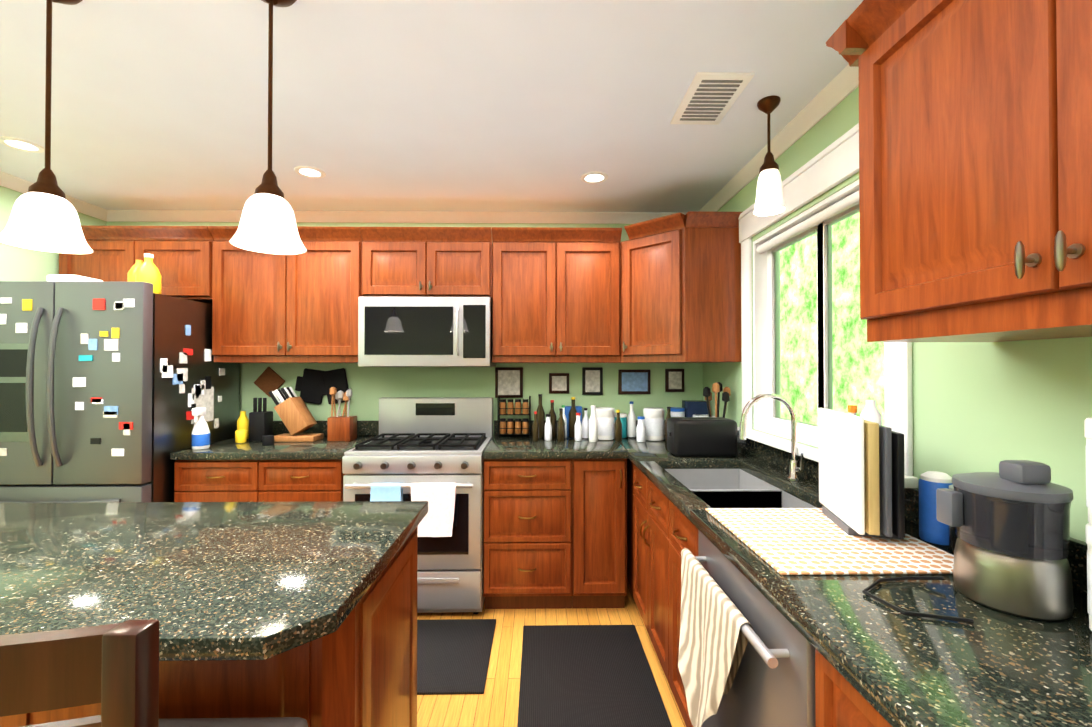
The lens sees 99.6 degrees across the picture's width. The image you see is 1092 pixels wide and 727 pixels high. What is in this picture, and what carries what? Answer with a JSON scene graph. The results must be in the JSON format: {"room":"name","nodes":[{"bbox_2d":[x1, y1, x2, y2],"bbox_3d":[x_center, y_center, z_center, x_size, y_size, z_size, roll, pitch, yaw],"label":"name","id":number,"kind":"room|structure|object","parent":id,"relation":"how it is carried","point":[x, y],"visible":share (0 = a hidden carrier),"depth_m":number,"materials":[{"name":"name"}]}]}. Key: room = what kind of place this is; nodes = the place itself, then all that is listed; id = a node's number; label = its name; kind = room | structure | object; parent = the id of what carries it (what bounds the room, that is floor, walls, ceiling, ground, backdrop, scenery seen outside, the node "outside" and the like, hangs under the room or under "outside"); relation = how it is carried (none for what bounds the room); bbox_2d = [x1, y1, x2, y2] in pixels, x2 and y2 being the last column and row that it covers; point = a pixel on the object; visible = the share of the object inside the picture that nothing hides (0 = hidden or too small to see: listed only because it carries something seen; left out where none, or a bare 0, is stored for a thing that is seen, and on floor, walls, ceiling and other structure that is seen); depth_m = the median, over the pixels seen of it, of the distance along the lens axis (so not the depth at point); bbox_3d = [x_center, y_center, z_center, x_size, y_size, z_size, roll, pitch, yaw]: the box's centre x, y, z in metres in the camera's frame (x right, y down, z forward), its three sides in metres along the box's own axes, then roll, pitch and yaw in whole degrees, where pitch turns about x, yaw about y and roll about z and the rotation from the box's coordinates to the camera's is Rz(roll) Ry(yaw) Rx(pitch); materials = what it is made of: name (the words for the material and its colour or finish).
{"room":"kitchen","nodes":[
{"label":"kitchen","id":0,"kind":"room"},
{"bbox_2d":[0,186,105,280],"bbox_3d":[-3.020,0.159,0.380,0.100,2.440,5.530,0,-1,-1],"label":"wall","id":1,"kind":"structure","parent":0,"point":[20,264],"depth_m":2.64,"materials":[{"name":"green paint"}]},
{"bbox_2d":[0,171,107,220],"bbox_3d":[-2.943,-1.030,0.393,0.054,0.062,5.530,0,-1,-1],"label":"crown molding","id":2,"kind":"structure","parent":1,"relation":"attached to","point":[9,181],"depth_m":2.87,"materials":[{"name":"white wood"}]},
{"bbox_2d":[106,222,702,435],"bbox_3d":[-0.960,0.187,3.224,4.300,2.440,0.100,0,-1,-1],"label":"wall","id":3,"kind":"structure","parent":0,"point":[369,387],"depth_m":3.18,"materials":[{"name":"green paint"}]},
{"bbox_2d":[59,225,213,303],"bbox_3d":[-2.519,-0.613,2.970,0.925,0.435,0.375,0,-1,-1],"label":"upper cabinet","id":4,"kind":"object","parent":3,"relation":"attached to","point":[183,260],"visible":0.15,"depth_m":2.83,"materials":[{"name":"brown wood"}]},
{"bbox_2d":[254,367,284,396],"bbox_3d":[-1.889,0.126,3.150,0.209,0.209,0.016,0,-1,-1],"label":"trivet","id":5,"kind":"object","parent":3,"relation":"hanging from","point":[268,379],"visible":0.96,"depth_m":3.14,"materials":[{"name":"brown wood"}]},
{"bbox_2d":[208,226,362,362],"bbox_3d":[-1.597,-0.418,2.981,0.910,0.825,0.375,0,-1,-1],"label":"upper cabinet","id":6,"kind":"object","parent":3,"relation":"attached to","point":[277,308],"visible":0.94,"depth_m":2.83,"materials":[{"name":"brown wood"}]},
{"bbox_2d":[295,368,348,404],"bbox_3d":[-1.522,0.156,3.144,0.375,0.248,0.028,0,-1,-1],"label":"oven mitts","id":7,"kind":"object","parent":3,"relation":"hanging from","point":[313,386],"visible":0.9,"depth_m":3.13,"materials":[{"name":"black fabric"}]},
{"bbox_2d":[104,210,685,223],"bbox_3d":[-0.969,-1.003,3.158,3.960,0.062,0.054,0,-1,-1],"label":"crown molding","id":8,"kind":"structure","parent":3,"relation":"attached to","point":[113,215],"depth_m":3.16,"materials":[{"name":"white wood"}]},
{"bbox_2d":[359,227,491,298],"bbox_3d":[-0.739,-0.618,2.994,0.800,0.425,0.375,0,-1,-1],"label":"upper cabinet","id":9,"kind":"object","parent":3,"relation":"attached to","point":[426,261],"visible":0.96,"depth_m":2.85,"materials":[{"name":"brown wood"}]},
{"bbox_2d":[358,297,495,366],"bbox_3d":[-0.738,-0.189,2.952,0.792,0.425,0.450,0,-1,-1],"label":"over-the-range microwave","id":10,"kind":"object","parent":9,"relation":"attached to","point":[424,331],"visible":0.96,"depth_m":2.78,"materials":[{"name":"silver metal"}]},
{"bbox_2d":[495,367,522,397],"bbox_3d":[-0.254,0.131,3.172,0.190,0.210,0.020,0,-1,-1],"label":"picture frame","id":11,"kind":"object","parent":3,"relation":"attached to","point":[508,382],"visible":1,"depth_m":3.16,"materials":[{"name":"brown wood"}]},
{"bbox_2d":[491,227,621,362],"bbox_3d":[0.064,-0.418,3.004,0.800,0.825,0.375,0,-1,-1],"label":"upper cabinet","id":12,"kind":"object","parent":3,"relation":"attached to","point":[556,294],"visible":1,"depth_m":2.86,"materials":[{"name":"brown wood"}]},
{"bbox_2d":[549,373,568,393],"bbox_3d":[0.091,0.136,3.176,0.140,0.140,0.020,0,-1,-1],"label":"picture frame","id":13,"kind":"object","parent":3,"relation":"attached to","point":[558,382],"visible":1,"depth_m":3.17,"materials":[{"name":"brown wood"}]},
{"bbox_2d":[582,367,602,394],"bbox_3d":[0.321,0.121,3.180,0.140,0.190,0.020,0,-1,-1],"label":"picture frame","id":14,"kind":"object","parent":3,"relation":"attached to","point":[592,380],"visible":1,"depth_m":3.17,"materials":[{"name":"black plastic"}]},
{"bbox_2d":[618,370,649,393],"bbox_3d":[0.611,0.127,3.184,0.220,0.170,0.020,0,-1,-1],"label":"picture frame","id":15,"kind":"object","parent":3,"relation":"attached to","point":[633,381],"visible":1,"depth_m":3.17,"materials":[{"name":"brown wood"}]},
{"bbox_2d":[665,369,683,391],"bbox_3d":[0.891,0.117,3.188,0.130,0.160,0.020,0,-1,-1],"label":"picture frame","id":16,"kind":"object","parent":3,"relation":"attached to","point":[674,380],"visible":1,"depth_m":3.18,"materials":[{"name":"brown wood"}]},
{"bbox_2d":[0,0,862,212],"bbox_3d":[-0.921,-1.110,0.422,4.300,0.100,5.730,0,-1,-1],"label":"ceiling","id":17,"kind":"structure","parent":0,"point":[475,105],"depth_m":1.81,"materials":[{"name":"white paint"}]},
{"bbox_2d":[0,136,44,152],"bbox_3d":[-2.496,-1.040,2.194,0.156,0.006,0.156,0,-1,-1],"label":"recessed light","id":18,"kind":"object","parent":17,"relation":"in","point":[22,144],"visible":0.94,"depth_m":2.19,"materials":[{"name":"white"}]},
{"bbox_2d":[0,0,93,253],"bbox_3d":[-1.367,-0.687,1.267,0.184,0.730,0.184,0,-1,-1],"label":"pendant light","id":19,"kind":"object","parent":17,"relation":"hanging from","point":[44,216],"visible":1,"depth_m":1.25,"materials":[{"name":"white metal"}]},
{"bbox_2d":[229,0,306,254],"bbox_3d":[-0.763,-0.687,1.275,0.184,0.730,0.184,0,-1,-1],"label":"pendant light","id":20,"kind":"object","parent":17,"relation":"hanging from","point":[267,225],"visible":1,"depth_m":1.25,"materials":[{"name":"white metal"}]},
{"bbox_2d":[294,166,325,178],"bbox_3d":[-1.280,-1.037,2.501,0.156,0.006,0.156,0,-1,-1],"label":"recessed light","id":21,"kind":"object","parent":17,"relation":"in","point":[309,171],"visible":1,"depth_m":2.49,"materials":[{"name":"white"}]},
{"bbox_2d":[580,171,607,183],"bbox_3d":[0.269,-1.036,2.573,0.156,0.006,0.156,0,-1,-1],"label":"recessed light","id":22,"kind":"object","parent":17,"relation":"in","point":[593,177],"visible":1,"depth_m":2.57,"materials":[{"name":"white"}]},
{"bbox_2d":[670,72,754,124],"bbox_3d":[0.645,-1.040,1.828,0.210,0.012,0.340,0,-1,-1],"label":"ceiling vent","id":23,"kind":"object","parent":17,"relation":"in","point":[709,98],"visible":1,"depth_m":1.79,"materials":[{"name":"white metal"}]},
{"bbox_2d":[753,95,785,215],"bbox_3d":[0.890,-0.826,1.840,0.120,0.440,0.120,0,-1,-1],"label":"light","id":24,"kind":"object","parent":17,"relation":"hanging from","point":[769,200],"visible":1,"depth_m":1.81,"materials":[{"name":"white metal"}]},
{"bbox_2d":[417,579,685,726],"bbox_3d":[-0.921,1.429,0.397,4.300,0.100,5.730,0,-1,-1],"label":"floor","id":25,"kind":"structure","parent":0,"point":[496,704],"depth_m":2.11,"materials":[{"name":"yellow wood"}]},
{"bbox_2d":[0,712,39,726],"bbox_3d":[-1.368,0.950,1.258,0.590,0.876,0.586,0,-1,-1],"label":"base cabinet","id":26,"kind":"object","parent":25,"relation":"on","point":[26,719],"depth_m":0.97,"materials":[{"name":"brown wood"}]},
{"bbox_2d":[0,501,427,660],"bbox_3d":[-1.341,0.492,1.181,1.880,0.040,0.810,0,-1,-1],"label":"countertop","id":27,"kind":"structure","parent":26,"relation":"on","point":[203,581],"depth_m":1.07,"materials":[{"name":"stone"}]},
{"bbox_2d":[0,281,239,502],"bbox_3d":[-2.521,0.492,2.692,0.914,1.820,0.834,0,-1,-1],"label":"refrigerator","id":28,"kind":"object","parent":25,"relation":"on","point":[106,387],"visible":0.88,"depth_m":2.36,"materials":[{"name":"silver metal"}]},
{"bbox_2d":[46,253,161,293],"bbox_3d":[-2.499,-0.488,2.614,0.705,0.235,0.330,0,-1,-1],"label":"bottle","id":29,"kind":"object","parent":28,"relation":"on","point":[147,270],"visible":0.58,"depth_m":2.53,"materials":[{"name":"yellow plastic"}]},
{"bbox_2d":[0,619,307,726],"bbox_3d":[-0.695,0.845,0.708,0.460,1.075,0.440,0,-1,-1],"label":"counter stool","id":30,"kind":"object","parent":25,"relation":"on","point":[113,669],"visible":1,"depth_m":0.52,"materials":[{"name":"brown wood"}]},
{"bbox_2d":[36,526,417,726],"bbox_3d":[-0.750,0.950,1.266,0.646,0.876,0.586,0,-1,-1],"label":"base cabinet","id":31,"kind":"object","parent":25,"relation":"on","point":[358,668],"depth_m":1.00,"materials":[{"name":"brown wood"}]},
{"bbox_2d":[174,459,344,501],"bbox_3d":[-1.582,0.967,2.821,0.925,0.873,0.652,0,-1,-1],"label":"base cabinet","id":32,"kind":"object","parent":25,"relation":"on","point":[258,480],"visible":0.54,"depth_m":2.53,"materials":[{"name":"brown wood"}]},
{"bbox_2d":[170,421,378,459],"bbox_3d":[-1.584,0.458,2.836,0.932,0.140,0.647,0,-1,-1],"label":"countertop","id":33,"kind":"structure","parent":32,"relation":"on","point":[321,449],"depth_m":2.60,"materials":[{"name":"stone"}]},
{"bbox_2d":[191,407,209,449],"bbox_3d":[-1.967,0.367,2.625,0.086,0.235,0.093,0,-1,-1],"label":"spray bottle","id":34,"kind":"object","parent":33,"relation":"on","point":[200,437],"visible":1,"depth_m":2.60,"materials":[{"name":"white plastic"}]},
{"bbox_2d":[235,428,248,442],"bbox_3d":[-1.884,0.450,2.848,0.059,0.075,0.059,0,-1,-13],"label":"bottle","id":35,"kind":"object","parent":33,"relation":"on","point":[242,433],"depth_m":2.83,"materials":[{"name":"yellow plastic"}]},
{"bbox_2d":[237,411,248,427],"bbox_3d":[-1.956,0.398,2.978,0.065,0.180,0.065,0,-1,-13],"label":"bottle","id":36,"kind":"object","parent":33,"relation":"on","point":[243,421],"depth_m":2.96,"materials":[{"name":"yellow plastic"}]},
{"bbox_2d":[262,435,273,445],"bbox_3d":[-1.664,0.458,2.762,0.063,0.055,0.063,0,-1,-13],"label":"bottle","id":37,"kind":"object","parent":33,"relation":"on","point":[266,439],"depth_m":2.74,"materials":[{"name":"plastic"}]},
{"bbox_2d":[249,387,323,441],"bbox_3d":[-1.656,0.319,2.933,0.420,0.337,0.140,0,-1,-1],"label":"knife block","id":38,"kind":"object","parent":33,"relation":"on","point":[294,413],"visible":0.96,"depth_m":2.89,"materials":[{"name":"brown wood"}]},
{"bbox_2d":[327,387,356,441],"bbox_3d":[-1.306,0.318,2.938,0.160,0.340,0.120,0,-1,-1],"label":"utensil caddy","id":39,"kind":"object","parent":33,"relation":"on","point":[342,428],"visible":1,"depth_m":2.89,"materials":[{"name":"brown wood"}]},
{"bbox_2d":[342,397,492,613],"bbox_3d":[-0.734,0.815,2.783,0.756,1.175,0.716,0,-1,-1],"label":"range","id":40,"kind":"object","parent":25,"relation":"on","point":[430,450],"visible":0.77,"depth_m":2.51,"materials":[{"name":"silver metal"}]},
{"bbox_2d":[417,619,495,694],"bbox_3d":[-0.641,1.391,2.219,0.750,0.012,0.565,0,-1,-1],"label":"area rug","id":41,"kind":"object","parent":25,"relation":"on","point":[453,656],"visible":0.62,"depth_m":2.19,"materials":[{"name":"fabric"}]},
{"bbox_2d":[483,459,572,608],"bbox_3d":[-0.103,0.967,2.842,0.497,0.873,0.652,0,-1,-1],"label":"base cabinet","id":42,"kind":"object","parent":25,"relation":"on","point":[528,537],"visible":1,"depth_m":2.55,"materials":[{"name":"brown wood"}]},
{"bbox_2d":[483,420,625,458],"bbox_3d":[0.044,0.458,2.849,0.792,0.140,0.667,0,-1,-1],"label":"countertop","id":43,"kind":"structure","parent":42,"relation":"on","point":[503,446],"depth_m":2.64,"materials":[{"name":"stone"}]},
{"bbox_2d":[497,396,530,436],"bbox_3d":[-0.213,0.355,3.098,0.217,0.270,0.098,0,-1,-1],"label":"spice rack","id":44,"kind":"object","parent":43,"relation":"on","point":[510,408],"visible":1,"depth_m":3.08,"materials":[{"name":"black metal"}]},
{"bbox_2d":[517,625,671,726],"bbox_3d":[0.191,1.383,1.373,0.590,0.012,2.150,0,-1,-1],"label":"area rug","id":45,"kind":"object","parent":25,"relation":"on","point":[586,675],"visible":1,"depth_m":2.01,"materials":[{"name":"rubber"}]},
{"bbox_2d":[572,459,626,607],"bbox_3d":[0.298,0.967,2.848,0.300,0.873,0.652,0,-1,-1],"label":"base cabinet","id":46,"kind":"object","parent":25,"relation":"on","point":[599,533],"visible":0.88,"depth_m":2.56,"materials":[{"name":"brown wood"}]},
{"bbox_2d":[627,458,633,590],"bbox_3d":[0.790,0.967,2.856,0.600,0.873,0.663,0,-1,-1],"label":"base cabinet","id":47,"kind":"object","parent":25,"relation":"on","point":[630,492],"depth_m":2.69,"materials":[{"name":"brown wood"}]},
{"bbox_2d":[633,463,697,726],"bbox_3d":[0.776,0.959,1.993,0.652,0.873,1.055,0,-1,-1],"label":"base cabinet","id":48,"kind":"object","parent":25,"relation":"on","point":[665,531],"visible":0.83,"depth_m":1.94,"materials":[{"name":"brown wood"}]},
{"bbox_2d":[626,420,1091,726],"bbox_3d":[0.794,0.536,0.848,0.652,0.334,4.687,0,-1,-1],"label":"countertop","id":49,"kind":"structure","parent":48,"relation":"on","point":[986,668],"depth_m":0.82,"materials":[{"name":"stone"}]},
{"bbox_2d":[667,417,736,456],"bbox_3d":[0.821,0.387,2.457,0.340,0.192,0.180,0,-1,-1],"label":"toaster","id":50,"kind":"object","parent":49,"relation":"on","point":[701,436],"visible":1,"depth_m":2.37,"materials":[{"name":"black plastic"}]},
{"bbox_2d":[703,382,730,417],"bbox_3d":[0.988,0.297,2.669,0.163,0.376,0.118,0,-1,-1],"label":"cooking utensils","id":51,"kind":"object","parent":49,"relation":"on","point":[716,389],"visible":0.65,"depth_m":2.65,"materials":[{"name":"brown wood"}]},
{"bbox_2d":[739,393,803,480],"bbox_3d":[0.924,0.300,1.873,0.257,0.355,0.109,0,-1,-1],"label":"faucet","id":52,"kind":"object","parent":49,"relation":"on","point":[796,469],"visible":1,"depth_m":1.89,"materials":[{"name":"silver metal"}]},
{"bbox_2d":[705,508,953,574],"bbox_3d":[0.753,0.469,1.260,0.470,0.006,0.470,0,-1,-1],"label":"drying mat","id":53,"kind":"object","parent":49,"relation":"on","point":[799,541],"visible":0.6,"depth_m":1.17,"materials":[{"name":"white fabric"}]},
{"bbox_2d":[818,408,904,538],"bbox_3d":[0.905,0.303,1.332,0.130,0.325,0.305,0,-1,13],"label":"cutting boards","id":54,"kind":"object","parent":53,"relation":"on","point":[861,479],"visible":1,"depth_m":1.21,"materials":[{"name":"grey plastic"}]},
{"bbox_2d":[919,471,951,542],"bbox_3d":[1.043,0.382,1.230,0.075,0.180,0.075,0,-1,-10],"label":"jar","id":55,"kind":"object","parent":49,"relation":"on","point":[925,479],"depth_m":1.22,"materials":[{"name":"blue plastic"}]},
{"bbox_2d":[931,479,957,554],"bbox_3d":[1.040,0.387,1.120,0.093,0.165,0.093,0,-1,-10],"label":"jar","id":56,"kind":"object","parent":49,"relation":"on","point":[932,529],"depth_m":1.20,"materials":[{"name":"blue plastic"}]},
{"bbox_2d":[862,460,1073,622],"bbox_3d":[0.823,0.329,0.916,0.358,0.280,0.178,0,-1,-1],"label":"kitchen appliance","id":57,"kind":"object","parent":49,"relation":"on","point":[1010,521],"visible":1,"depth_m":0.86,"materials":[{"name":"grey metal"}]},
{"bbox_2d":[1084,417,1091,630],"bbox_3d":[0.989,0.282,0.775,0.108,0.371,0.108,0,-1,-1],"label":"tubs","id":58,"kind":"object","parent":49,"relation":"on","point":[1088,437],"visible":1,"depth_m":0.80,"materials":[{"name":"white plastic"}]},
{"bbox_2d":[678,530,815,726],"bbox_3d":[0.744,0.951,1.160,0.730,0.871,0.596,0,-1,-1],"label":"dishwasher","id":59,"kind":"object","parent":25,"relation":"on","point":[746,656],"visible":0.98,"depth_m":1.11,"materials":[{"name":"silver metal"}]},
{"bbox_2d":[815,648,891,726],"bbox_3d":[0.796,0.945,0.583,0.652,0.873,0.550,0,-1,-1],"label":"base cabinet","id":60,"kind":"object","parent":25,"relation":"on","point":[841,700],"visible":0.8,"depth_m":0.79,"materials":[{"name":"brown wood"}]},
{"bbox_2d":[703,86,1091,541],"bbox_3d":[1.199,0.160,0.439,0.140,2.440,5.530,0,-1,-1],"label":"wall","id":61,"kind":"structure","parent":0,"point":[983,406],"depth_m":1.18,"materials":[{"name":"green paint"}]},
{"bbox_2d":[620,211,741,362],"bbox_3d":[0.779,-0.419,2.864,0.626,0.825,0.675,0,-1,-1],"label":"upper cabinet","id":62,"kind":"object","parent":61,"relation":"attached to","point":[680,287],"visible":0.96,"depth_m":2.59,"materials":[{"name":"brown wood"}]},
{"bbox_2d":[700,64,858,210],"bbox_3d":[1.102,-1.029,0.449,0.054,0.062,5.530,0,-1,-1],"label":"crown molding","id":63,"kind":"structure","parent":61,"relation":"attached to","point":[843,84],"depth_m":1.98,"materials":[{"name":"white wood"}]},
{"bbox_2d":[737,123,917,487],"bbox_3d":[1.139,-0.188,1.977,0.213,1.285,1.210,0,-1,-1],"label":"window","id":64,"kind":"structure","parent":61,"relation":"in","point":[814,350],"depth_m":1.99,"materials":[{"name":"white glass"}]},
{"bbox_2d":[851,400,881,424],"bbox_3d":[1.080,0.231,1.532,0.059,0.220,0.059,0,-1,-13],"label":"bottle","id":65,"kind":"object","parent":64,"relation":"on","point":[870,412],"depth_m":1.52,"materials":[{"name":"white plastic"}]},
{"bbox_2d":[846,0,1091,341],"bbox_3d":[0.954,-0.455,0.718,0.335,0.794,0.877,0,-1,-1],"label":"upper cabinet","id":66,"kind":"object","parent":61,"relation":"attached to","point":[975,163],"depth_m":0.85,"materials":[{"name":"brown wood"}]}
]}

